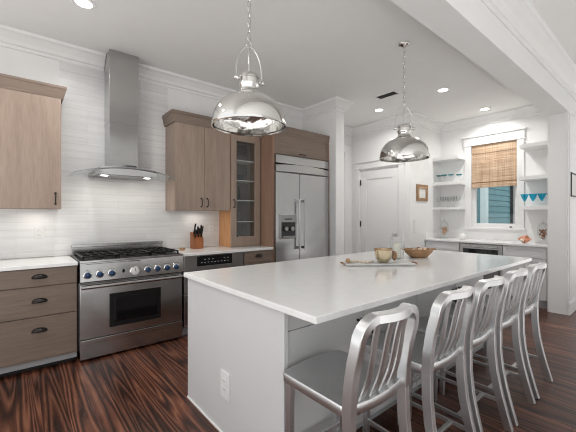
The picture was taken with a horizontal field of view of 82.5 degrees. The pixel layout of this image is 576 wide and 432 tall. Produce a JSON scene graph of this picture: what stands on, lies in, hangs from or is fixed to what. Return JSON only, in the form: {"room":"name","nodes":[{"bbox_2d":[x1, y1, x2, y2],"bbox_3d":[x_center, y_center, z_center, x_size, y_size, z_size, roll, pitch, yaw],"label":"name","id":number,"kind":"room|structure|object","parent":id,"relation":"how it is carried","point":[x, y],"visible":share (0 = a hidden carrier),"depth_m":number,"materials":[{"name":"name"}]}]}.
{"room":"kitchen","nodes":[
{"label":"kitchen","id":0,"kind":"room"},
{"bbox_2d":[0,46,302,259],"bbox_3d":[-1.852,-0.215,3.920,5.350,3.100,0.160,0,0,-40],"label":"wall","id":1,"kind":"structure","parent":0,"point":[93,210],"depth_m":3.59,"materials":[{"name":"white tile"}]},
{"bbox_2d":[0,73,66,208],"bbox_3d":[-2.775,-0.652,2.821,1.427,1.170,0.352,0,0,-40],"label":"upper cabinet","id":2,"kind":"object","parent":1,"relation":"attached to","point":[30,110],"visible":1,"depth_m":2.99,"materials":[{"name":"beige wood"}]},
{"bbox_2d":[23,209,48,210],"bbox_3d":[-2.424,-0.060,3.160,0.200,0.014,0.040,0,0,-40],"label":"light","id":3,"kind":"object","parent":2,"relation":"attached to","point":[23,209],"visible":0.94,"depth_m":3.16,"materials":[{"name":"white plastic"}]},
{"bbox_2d":[34,227,43,237],"bbox_3d":[-2.489,0.165,3.282,0.076,0.116,0.008,0,0,-40],"label":"wall outlet","id":4,"kind":"object","parent":1,"relation":"attached to","point":[38,231],"visible":1,"depth_m":3.28,"materials":[{"name":"white plastic"}]},
{"bbox_2d":[0,24,105,70],"bbox_3d":[-2.883,-1.687,2.895,2.255,0.154,0.122,0,0,-40],"label":"trim","id":5,"kind":"structure","parent":1,"relation":"attached to","point":[10,37],"depth_m":3.30,"materials":[{"name":"white wood"}]},
{"bbox_2d":[73,49,176,180],"bbox_3d":[-1.767,-1.087,3.558,0.990,1.355,0.503,0,0,-40],"label":"range hood","id":6,"kind":"object","parent":1,"relation":"attached to","point":[120,69],"visible":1,"depth_m":3.53,"materials":[{"name":"metal"}]},
{"bbox_2d":[162,109,229,210],"bbox_3d":[-1.147,-0.652,4.170,0.776,1.176,0.352,0,0,-40],"label":"upper cabinet","id":7,"kind":"object","parent":1,"relation":"attached to","point":[197,154],"visible":0.94,"depth_m":4.01,"materials":[{"name":"beige wood"}]},
{"bbox_2d":[138,63,543,136],"bbox_3d":[0.123,-1.687,3.692,7.900,0.154,3.092,0,0,-40],"label":"trim","id":8,"kind":"structure","parent":1,"relation":"attached to","point":[146,73],"depth_m":5.30,"materials":[{"name":"white wood"}]},
{"bbox_2d":[0,0,530,126],"bbox_3d":[0.146,-1.825,3.899,8.200,0.120,3.382,0,0,-40],"label":"ceiling","id":9,"kind":"structure","parent":0,"point":[309,52],"depth_m":3.38,"materials":[{"name":"paint"}]},
{"bbox_2d":[71,0,96,9],"bbox_3d":[-1.691,-1.762,2.720,0.180,0.006,0.180,0,0,-40],"label":"recessed light","id":10,"kind":"object","parent":9,"relation":"in","point":[84,4],"visible":1,"depth_m":2.73,"materials":[{"name":"white"}]},
{"bbox_2d":[211,0,286,135],"bbox_3d":[-0.257,-1.176,2.170,0.494,1.178,0.494,0,0,22],"label":"pendant lamp","id":11,"kind":"object","parent":9,"relation":"hanging from","point":[248,111],"visible":1,"depth_m":2.11,"materials":[{"name":"silver metal"}]},
{"bbox_2d":[239,71,258,90],"bbox_3d":[-0.257,-0.870,2.170,0.150,0.130,0.150,0,0,-31],"label":"socket","id":12,"kind":"object","parent":11,"relation":"attached to","point":[249,80],"depth_m":2.11,"materials":[{"name":"silver metal"}]},
{"bbox_2d":[373,108,384,111],"bbox_3d":[1.515,-1.762,5.465,0.180,0.006,0.180,0,0,-40],"label":"recessed light","id":13,"kind":"object","parent":9,"relation":"in","point":[377,109],"visible":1,"depth_m":5.47,"materials":[{"name":"white"}]},
{"bbox_2d":[374,90,400,99],"bbox_3d":[1.445,-1.761,4.787,0.170,0.008,0.340,0,0,-40],"label":"ceiling vent","id":14,"kind":"object","parent":9,"relation":"in","point":[391,93],"visible":1,"depth_m":4.79,"materials":[{"name":"black metal"}]},
{"bbox_2d":[379,41,429,162],"bbox_3d":[1.191,-1.176,3.368,0.494,1.178,0.494,0,0,-10],"label":"pendant lamp","id":15,"kind":"object","parent":9,"relation":"hanging from","point":[403,148],"visible":1,"depth_m":3.30,"materials":[{"name":"silver metal"}]},
{"bbox_2d":[397,123,410,136],"bbox_3d":[1.191,-0.870,3.368,0.150,0.130,0.150,0,0,-2],"label":"socket","id":16,"kind":"object","parent":15,"relation":"attached to","point":[403,129],"depth_m":3.31,"materials":[{"name":"silver metal"}]},
{"bbox_2d":[436,87,449,92],"bbox_3d":[2.171,-1.762,4.597,0.180,0.006,0.180,0,0,-40],"label":"recessed light","id":17,"kind":"object","parent":9,"relation":"in","point":[441,90],"visible":1,"depth_m":4.60,"materials":[{"name":"white"}]},
{"bbox_2d":[479,107,490,110],"bbox_3d":[3.250,-1.762,5.414,0.180,0.006,0.180,0,0,-40],"label":"recessed light","id":18,"kind":"object","parent":9,"relation":"in","point":[485,108],"visible":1,"depth_m":5.42,"materials":[{"name":"white"}]},
{"bbox_2d":[0,308,575,431],"bbox_3d":[2.043,1.360,3.999,10.750,0.050,5.650,0,0,-40],"label":"floor","id":19,"kind":"structure","parent":0,"point":[144,388],"depth_m":2.44,"materials":[{"name":"brown wood"}]},
{"bbox_2d":[0,265,76,376],"bbox_3d":[-2.730,0.890,2.675,1.650,0.887,0.634,0,0,-40],"label":"base cabinet","id":20,"kind":"object","parent":19,"relation":"on","point":[38,307],"visible":0.99,"depth_m":2.80,"materials":[{"name":"beige wood"}]},
{"bbox_2d":[0,256,77,271],"bbox_3d":[-2.733,0.430,2.680,1.652,0.032,0.624,0,0,-40],"label":"countertop","id":21,"kind":"structure","parent":20,"relation":"on","point":[55,261],"depth_m":2.92,"materials":[{"name":"white stone"}]},
{"bbox_2d":[71,241,183,360],"bbox_3d":[-1.688,0.817,3.479,0.955,1.034,0.670,0,0,-40],"label":"range cooker","id":22,"kind":"object","parent":19,"relation":"on","point":[129,294],"visible":1,"depth_m":3.25,"materials":[{"name":"metal"}]},
{"bbox_2d":[71,252,182,263],"bbox_3d":[-1.705,0.420,3.500,0.955,0.020,0.605,0,0,-40],"label":"cooktop","id":23,"kind":"object","parent":22,"relation":"in","point":[130,258],"depth_m":3.28,"materials":[{"name":"metal"}]},
{"bbox_2d":[181,252,242,334],"bbox_3d":[-1.027,0.890,4.068,0.760,0.887,0.662,0,0,-40],"label":"dishwasher","id":24,"kind":"object","parent":19,"relation":"on","point":[225,260],"visible":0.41,"depth_m":3.74,"materials":[{"name":"metal"}]},
{"bbox_2d":[171,245,272,256],"bbox_3d":[-0.867,0.430,4.227,1.230,0.032,0.624,0,0,-40],"label":"countertop","id":25,"kind":"structure","parent":24,"relation":"on","point":[209,250],"depth_m":4.06,"materials":[{"name":"white stone"}]},
{"bbox_2d":[190,232,202,248],"bbox_3d":[-1.165,0.309,4.191,0.125,0.208,0.120,0,0,-40],"label":"knife block","id":26,"kind":"object","parent":25,"relation":"on","point":[196,242],"visible":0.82,"depth_m":4.15,"materials":[{"name":"brown wood"}]},
{"bbox_2d":[219,134,260,246],"bbox_3d":[-0.660,-0.414,4.564,0.468,1.652,0.366,0,0,-40],"label":"display cabinet","id":27,"kind":"object","parent":25,"relation":"on","point":[244,150],"visible":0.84,"depth_m":4.55,"materials":[{"name":"brown wood"}]},
{"bbox_2d":[237,160,253,164],"bbox_3d":[-0.677,-0.751,4.584,0.422,0.008,0.273,0,0,-40],"label":"shelf","id":28,"kind":"object","parent":27,"relation":"attached to","point":[239,162],"depth_m":4.63,"materials":[{"name":"glass"}]},
{"bbox_2d":[237,180,253,183],"bbox_3d":[-0.677,-0.481,4.584,0.422,0.008,0.273,0,0,-40],"label":"shelf","id":29,"kind":"object","parent":27,"relation":"attached to","point":[238,181],"depth_m":4.67,"materials":[{"name":"glass"}]},
{"bbox_2d":[237,200,253,201],"bbox_3d":[-0.677,-0.211,4.584,0.422,0.008,0.273,0,0,-40],"label":"shelf","id":30,"kind":"object","parent":27,"relation":"attached to","point":[237,200],"depth_m":4.69,"materials":[{"name":"glass"}]},
{"bbox_2d":[243,250,271,265],"bbox_3d":[-0.564,0.890,4.469,0.455,0.887,0.634,0,0,-40],"label":"base cabinet","id":31,"kind":"object","parent":19,"relation":"on","point":[262,256],"visible":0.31,"depth_m":4.22,"materials":[{"name":"beige wood"}]},
{"bbox_2d":[260,127,329,262],"bbox_3d":[0.024,0.047,4.958,1.128,2.574,0.632,0,0,-40],"label":"refrigerator surround","id":32,"kind":"object","parent":19,"relation":"on","point":[293,142],"visible":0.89,"depth_m":4.56,"materials":[{"name":"brown wood"}]},
{"bbox_2d":[275,154,328,261],"bbox_3d":[0.058,0.248,4.948,1.024,2.171,0.675,0,0,-40],"label":"refrigerator","id":33,"kind":"object","parent":19,"relation":"on","point":[301,184],"visible":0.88,"depth_m":4.67,"materials":[{"name":"metal"}]},
{"bbox_2d":[187,270,502,431],"bbox_3d":[0.750,0.890,2.910,2.932,0.887,1.146,0,0,-40],"label":"kitchen island","id":34,"kind":"object","parent":19,"relation":"on","point":[254,343],"visible":0.34,"depth_m":1.85,"materials":[{"name":"white paint"}]},
{"bbox_2d":[220,369,229,401],"bbox_3d":[-0.380,1.020,1.978,0.011,0.160,0.105,0,0,-40],"label":"island outlet","id":35,"kind":"object","parent":34,"relation":"attached to","point":[224,376],"visible":1,"depth_m":1.97,"materials":[{"name":"white plastic"}]},
{"bbox_2d":[184,248,531,324],"bbox_3d":[0.821,0.430,2.824,2.978,0.032,1.380,0,0,-40],"label":"island countertop","id":36,"kind":"structure","parent":34,"relation":"on","point":[318,290],"depth_m":2.17,"materials":[{"name":"white stone"}]},
{"bbox_2d":[340,261,417,265],"bbox_3d":[0.764,0.401,2.776,0.654,0.025,0.150,0,0,-2],"label":"serving tray","id":37,"kind":"object","parent":36,"relation":"on","point":[375,263],"visible":1,"depth_m":2.72,"materials":[{"name":"stone"}]},
{"bbox_2d":[346,258,373,262],"bbox_3d":[0.606,0.373,2.762,0.246,0.038,0.089,0,0,-2],"label":"bead garland","id":38,"kind":"object","parent":37,"relation":"on","point":[347,259],"visible":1,"depth_m":2.75,"materials":[{"name":"brown wood"}]},
{"bbox_2d":[374,248,396,262],"bbox_3d":[0.830,0.335,2.805,0.208,0.116,0.152,0,0,-40],"label":"brass cup","id":39,"kind":"object","parent":37,"relation":"on","point":[382,255],"visible":1,"depth_m":2.74,"materials":[{"name":"beige"}]},
{"bbox_2d":[401,248,435,257],"bbox_3d":[1.305,0.368,3.283,0.347,0.090,0.216,0,0,-2],"label":"wooden bowl","id":40,"kind":"object","parent":36,"relation":"on","point":[412,253],"visible":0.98,"depth_m":3.22,"materials":[{"name":"brown wood"}]},
{"bbox_3d":[1.064,0.311,3.206,0.136,0.205,0.136,0,0,-40],"label":"glass","id":41,"kind":"object","parent":36,"relation":"on","visible":0},
{"bbox_2d":[393,243,400,257],"bbox_3d":[1.064,0.339,3.206,0.076,0.138,0.076,0,0,-40],"label":"pillar candle","id":42,"kind":"object","parent":41,"relation":"in","point":[396,246],"visible":0.76,"depth_m":3.17,"materials":[{"name":"beige wax"}]},
{"bbox_2d":[283,303,418,431],"bbox_3d":[0.284,0.854,1.459,0.416,0.976,0.512,0,0,-40],"label":"counter stool","id":43,"kind":"object","parent":19,"relation":"on","point":[348,385],"visible":1,"depth_m":1.37,"materials":[{"name":"metal"}]},
{"bbox_2d":[362,285,475,431],"bbox_3d":[0.727,0.854,1.808,0.416,0.976,0.512,0,0,-40],"label":"counter stool","id":44,"kind":"object","parent":19,"relation":"on","point":[430,354],"visible":0.77,"depth_m":1.68,"materials":[{"name":"metal"}]},
{"bbox_2d":[426,240,459,251],"bbox_3d":[2.945,0.890,5.982,0.629,0.887,0.603,0,0,-40],"label":"base cabinet","id":45,"kind":"object","parent":19,"relation":"on","point":[439,245],"visible":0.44,"depth_m":5.75,"materials":[{"name":"white paint"}]},
{"bbox_2d":[409,275,513,431],"bbox_3d":[1.079,0.854,2.099,0.416,0.976,0.512,0,0,-40],"label":"counter stool","id":46,"kind":"object","parent":19,"relation":"on","point":[478,334],"visible":0.64,"depth_m":2.03,"materials":[{"name":"metal"}]},
{"bbox_2d":[460,243,502,255],"bbox_3d":[3.323,0.886,5.488,0.658,0.858,0.626,0,0,-40],"label":"beverage cooler","id":47,"kind":"object","parent":19,"relation":"on","point":[491,249],"visible":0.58,"depth_m":5.28,"materials":[{"name":"metal"}]},
{"bbox_2d":[439,268,535,425],"bbox_3d":[1.443,0.854,2.401,0.416,0.976,0.512,0,0,-40],"label":"counter stool","id":48,"kind":"object","parent":19,"relation":"on","point":[505,319],"visible":0.52,"depth_m":2.28,"materials":[{"name":"metal"}]},
{"bbox_2d":[473,262,552,398],"bbox_3d":[1.816,0.854,2.711,0.416,0.976,0.512,0,0,-40],"label":"counter stool","id":49,"kind":"object","parent":19,"relation":"on","point":[531,306],"visible":0.65,"depth_m":2.59,"materials":[{"name":"metal"}]},
{"bbox_2d":[503,245,546,308],"bbox_3d":[3.726,0.890,5.040,0.629,0.887,0.565,0,0,-40],"label":"base cabinet","id":50,"kind":"object","parent":19,"relation":"on","point":[538,254],"visible":0.42,"depth_m":4.78,"materials":[{"name":"white paint"}]},
{"bbox_2d":[425,232,546,247],"bbox_3d":[3.322,0.381,5.512,0.649,0.131,1.810,0,0,-40],"label":"countertop","id":51,"kind":"structure","parent":50,"relation":"on","point":[437,236],"depth_m":5.41,"materials":[{"name":"white stone"}]},
{"bbox_2d":[459,233,466,238],"bbox_3d":[3.119,0.356,5.858,0.128,0.115,0.128,0,0,-40],"label":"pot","id":52,"kind":"object","parent":51,"relation":"on","point":[461,236],"visible":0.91,"depth_m":5.82,"materials":[{"name":"ceramic"}]},
{"bbox_2d":[518,235,531,242],"bbox_3d":[3.637,0.345,5.032,0.154,0.133,0.142,0,0,16],"label":"conch shell","id":53,"kind":"object","parent":51,"relation":"on","point":[524,239],"visible":1,"depth_m":5.01,"materials":[{"name":"orange"}]},
{"bbox_3d":[2.900,0.230,6.092,0.164,0.366,0.164,0,0,-40],"label":"apothecary jar","id":54,"kind":"object","parent":51,"relation":"on","visible":0},
{"bbox_2d":[441,227,446,234],"bbox_3d":[2.902,0.271,6.091,0.109,0.152,0.112,0,0,-40],"label":"seashells","id":55,"kind":"object","parent":54,"relation":"in","point":[444,229],"visible":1,"depth_m":6.08},
{"bbox_3d":[3.860,0.230,4.965,0.164,0.366,0.164,0,0,-40],"label":"apothecary jar","id":56,"kind":"object","parent":51,"relation":"on","visible":0},
{"bbox_2d":[539,229,546,238],"bbox_3d":[3.858,0.272,4.966,0.106,0.149,0.098,0,0,-11],"label":"seashells","id":57,"kind":"object","parent":56,"relation":"in","point":[543,231],"visible":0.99,"depth_m":4.95},
{"bbox_2d":[303,110,343,255],"bbox_3d":[0.461,-0.215,5.470,0.190,3.100,1.065,0,0,-40],"label":"wall","id":58,"kind":"structure","parent":0,"point":[331,124],"depth_m":5.07,"materials":[{"name":"white paint"}]},
{"bbox_2d":[344,135,351,253],"bbox_3d":[0.744,-0.215,6.311,1.320,3.100,0.150,0,0,-40],"label":"wall","id":59,"kind":"structure","parent":0,"point":[347,139],"depth_m":6.65,"materials":[{"name":"white paint"}]},
{"bbox_2d":[344,143,350,253],"bbox_3d":[0.821,-0.048,6.249,1.140,2.765,0.045,0,0,-40],"label":"trim","id":60,"kind":"structure","parent":59,"relation":"attached to","point":[346,146],"depth_m":6.54,"materials":[{"name":"white wood"}]},
{"bbox_2d":[352,123,413,252],"bbox_3d":[1.714,-0.215,6.285,0.140,3.100,1.430,0,0,-40],"label":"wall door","id":61,"kind":"structure","parent":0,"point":[368,146],"depth_m":6.13,"materials":[{"name":"white paint"}]},
{"bbox_2d":[414,125,440,247],"bbox_3d":[2.622,-0.215,6.200,1.150,3.100,0.140,0,0,-40],"label":"wall","id":62,"kind":"structure","parent":0,"point":[426,172],"depth_m":6.10,"materials":[{"name":"white paint"}]},
{"bbox_2d":[360,167,397,251],"bbox_3d":[1.697,0.219,6.186,0.122,2.208,0.836,0,0,-40],"label":"door","id":63,"kind":"structure","parent":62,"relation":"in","point":[379,187],"depth_m":6.19,"materials":[{"name":"white paint"}]},
{"bbox_2d":[353,159,404,252],"bbox_3d":[1.742,0.135,6.216,0.185,2.400,1.134,0,0,-40],"label":"door frame","id":64,"kind":"structure","parent":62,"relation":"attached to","point":[371,163],"depth_m":6.26,"materials":[{"name":"white wood"}]},
{"bbox_2d":[416,184,427,200],"bbox_3d":[2.430,-0.417,5.922,0.380,0.295,0.041,0,0,-40],"label":"picture frame","id":65,"kind":"object","parent":62,"relation":"attached to","point":[421,190],"visible":1,"depth_m":5.91,"materials":[{"name":"wood"}]},
{"bbox_2d":[419,187,425,197],"bbox_3d":[2.421,-0.417,5.933,0.240,0.185,0.011,0,0,-40],"label":"picture","id":66,"kind":"object","parent":65,"relation":"attached to","point":[422,190],"depth_m":5.94,"materials":[{"name":"paper"}]},
{"bbox_2d":[390,0,575,314],"bbox_3d":[2.376,-0.260,3.401,11.000,3.190,0.231,0,0,-40],"label":"wall","id":67,"kind":"structure","parent":0,"point":[469,26],"depth_m":3.01,"materials":[{"name":"white paint"}]},
{"bbox_2d":[441,114,546,241],"bbox_3d":[3.630,-0.215,5.767,0.150,3.100,1.812,0,0,-40],"label":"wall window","id":68,"kind":"structure","parent":67,"relation":"in","point":[535,161],"depth_m":5.70,"materials":[{"name":"white paint"}]},
{"bbox_2d":[433,155,464,162],"bbox_3d":[3.010,-1.060,6.131,0.339,0.060,0.459,0,0,-40],"label":"shelf","id":69,"kind":"object","parent":68,"relation":"attached to","point":[454,158],"visible":1,"depth_m":6.04,"materials":[{"name":"white wood"}]},
{"bbox_2d":[433,181,464,186],"bbox_3d":[3.010,-0.600,6.131,0.339,0.060,0.459,0,0,-40],"label":"shelf","id":70,"kind":"object","parent":68,"relation":"attached to","point":[448,183],"visible":1,"depth_m":6.01,"materials":[{"name":"white wood"}]},
{"bbox_2d":[433,207,464,209],"bbox_3d":[3.010,-0.140,6.131,0.339,0.040,0.459,0,0,-40],"label":"shelf","id":71,"kind":"object","parent":68,"relation":"attached to","point":[434,208],"visible":1,"depth_m":6.06,"materials":[{"name":"white wood"}]},
{"bbox_2d":[462,127,526,229],"bbox_3d":[3.607,-0.605,5.756,0.200,1.680,1.000,0,0,-40],"label":"window","id":72,"kind":"structure","parent":68,"relation":"attached to","point":[518,133],"depth_m":5.71,"materials":[{"name":"white wood"}]},
{"bbox_2d":[472,140,516,187],"bbox_3d":[3.573,-0.887,5.715,0.028,0.765,0.698,0,0,-40],"label":"roman shade","id":73,"kind":"object","parent":68,"relation":"attached to","point":[493,164],"visible":1,"depth_m":5.69,"materials":[{"name":"beige wicker"}]},
{"bbox_2d":[519,141,546,150],"bbox_3d":[3.882,-1.090,5.079,0.339,0.060,0.429,0,0,-40],"label":"shelf","id":74,"kind":"object","parent":68,"relation":"attached to","point":[542,144],"visible":0.56,"depth_m":5.05,"materials":[{"name":"white wood"}]},
{"bbox_2d":[519,174,546,181],"bbox_3d":[3.882,-0.590,5.079,0.339,0.060,0.429,0,0,-40],"label":"shelf","id":75,"kind":"object","parent":68,"relation":"attached to","point":[544,176],"visible":0.56,"depth_m":5.04,"materials":[{"name":"white wood"}]},
{"bbox_2d":[519,205,546,209],"bbox_3d":[3.882,-0.127,5.079,0.339,0.060,0.429,0,0,-40],"label":"shelf","id":76,"kind":"object","parent":68,"relation":"attached to","point":[544,207],"visible":0.56,"depth_m":4.99,"materials":[{"name":"white wood"}]},
{"bbox_2d":[480,0,575,100],"bbox_3d":[2.493,-1.752,3.261,11.000,0.204,0.150,0,0,-40],"label":"trim","id":77,"kind":"structure","parent":67,"relation":"attached to","point":[521,18],"depth_m":3.21,"materials":[{"name":"white wood"}]},
{"bbox_2d":[549,112,566,314],"bbox_3d":[3.693,-0.033,4.498,0.012,2.734,0.193,0,0,-40],"label":"trim","id":78,"kind":"structure","parent":67,"relation":"attached to","point":[557,122],"depth_m":4.49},
{"bbox_2d":[569,113,570,300],"bbox_3d":[3.842,-0.127,4.469,0.080,2.543,0.012,0,0,-40],"label":"trim","id":79,"kind":"structure","parent":67,"relation":"attached to","point":[569,113],"depth_m":4.44,"materials":[{"name":"white wood"}]},
{"bbox_2d":[568,296,575,314],"bbox_3d":[5.229,1.242,5.616,3.780,0.185,0.016,0,0,-40],"label":"baseboard","id":80,"kind":"structure","parent":67,"relation":"attached to","point":[572,303],"depth_m":4.52,"materials":[{"name":"white wood"}]},
{"bbox_2d":[571,172,575,196],"bbox_3d":[4.016,-0.430,4.597,0.450,0.330,0.012,0,0,-40],"label":"picture frame","id":81,"kind":"object","parent":67,"relation":"attached to","point":[573,175],"visible":1,"depth_m":4.55,"materials":[{"name":"black metal"}]},
{"bbox_2d":[530,0,575,63],"bbox_3d":[3.528,-1.915,2.012,11.000,0.120,3.395,0,0,-40],"label":"ceiling","id":82,"kind":"structure","parent":0,"point":[559,15],"depth_m":3.08,"materials":[{"name":"paint"}]},
{"label":"outside","id":83,"kind":"structure","parent":0,"visible":0},
{"bbox_3d":[6.230,1.895,8.703,7.300,0.120,7.550,0,0,-40],"label":"ground","id":84,"kind":"structure","parent":83,"visible":0},
{"bbox_2d":[477,186,514,223],"bbox_3d":[5.326,-0.715,9.817,2.650,5.100,2.120,0,0,-40],"label":"house","id":85,"kind":"structure","parent":84,"relation":"on","point":[494,204],"depth_m":8.72,"materials":[{"name":"teal wood"}]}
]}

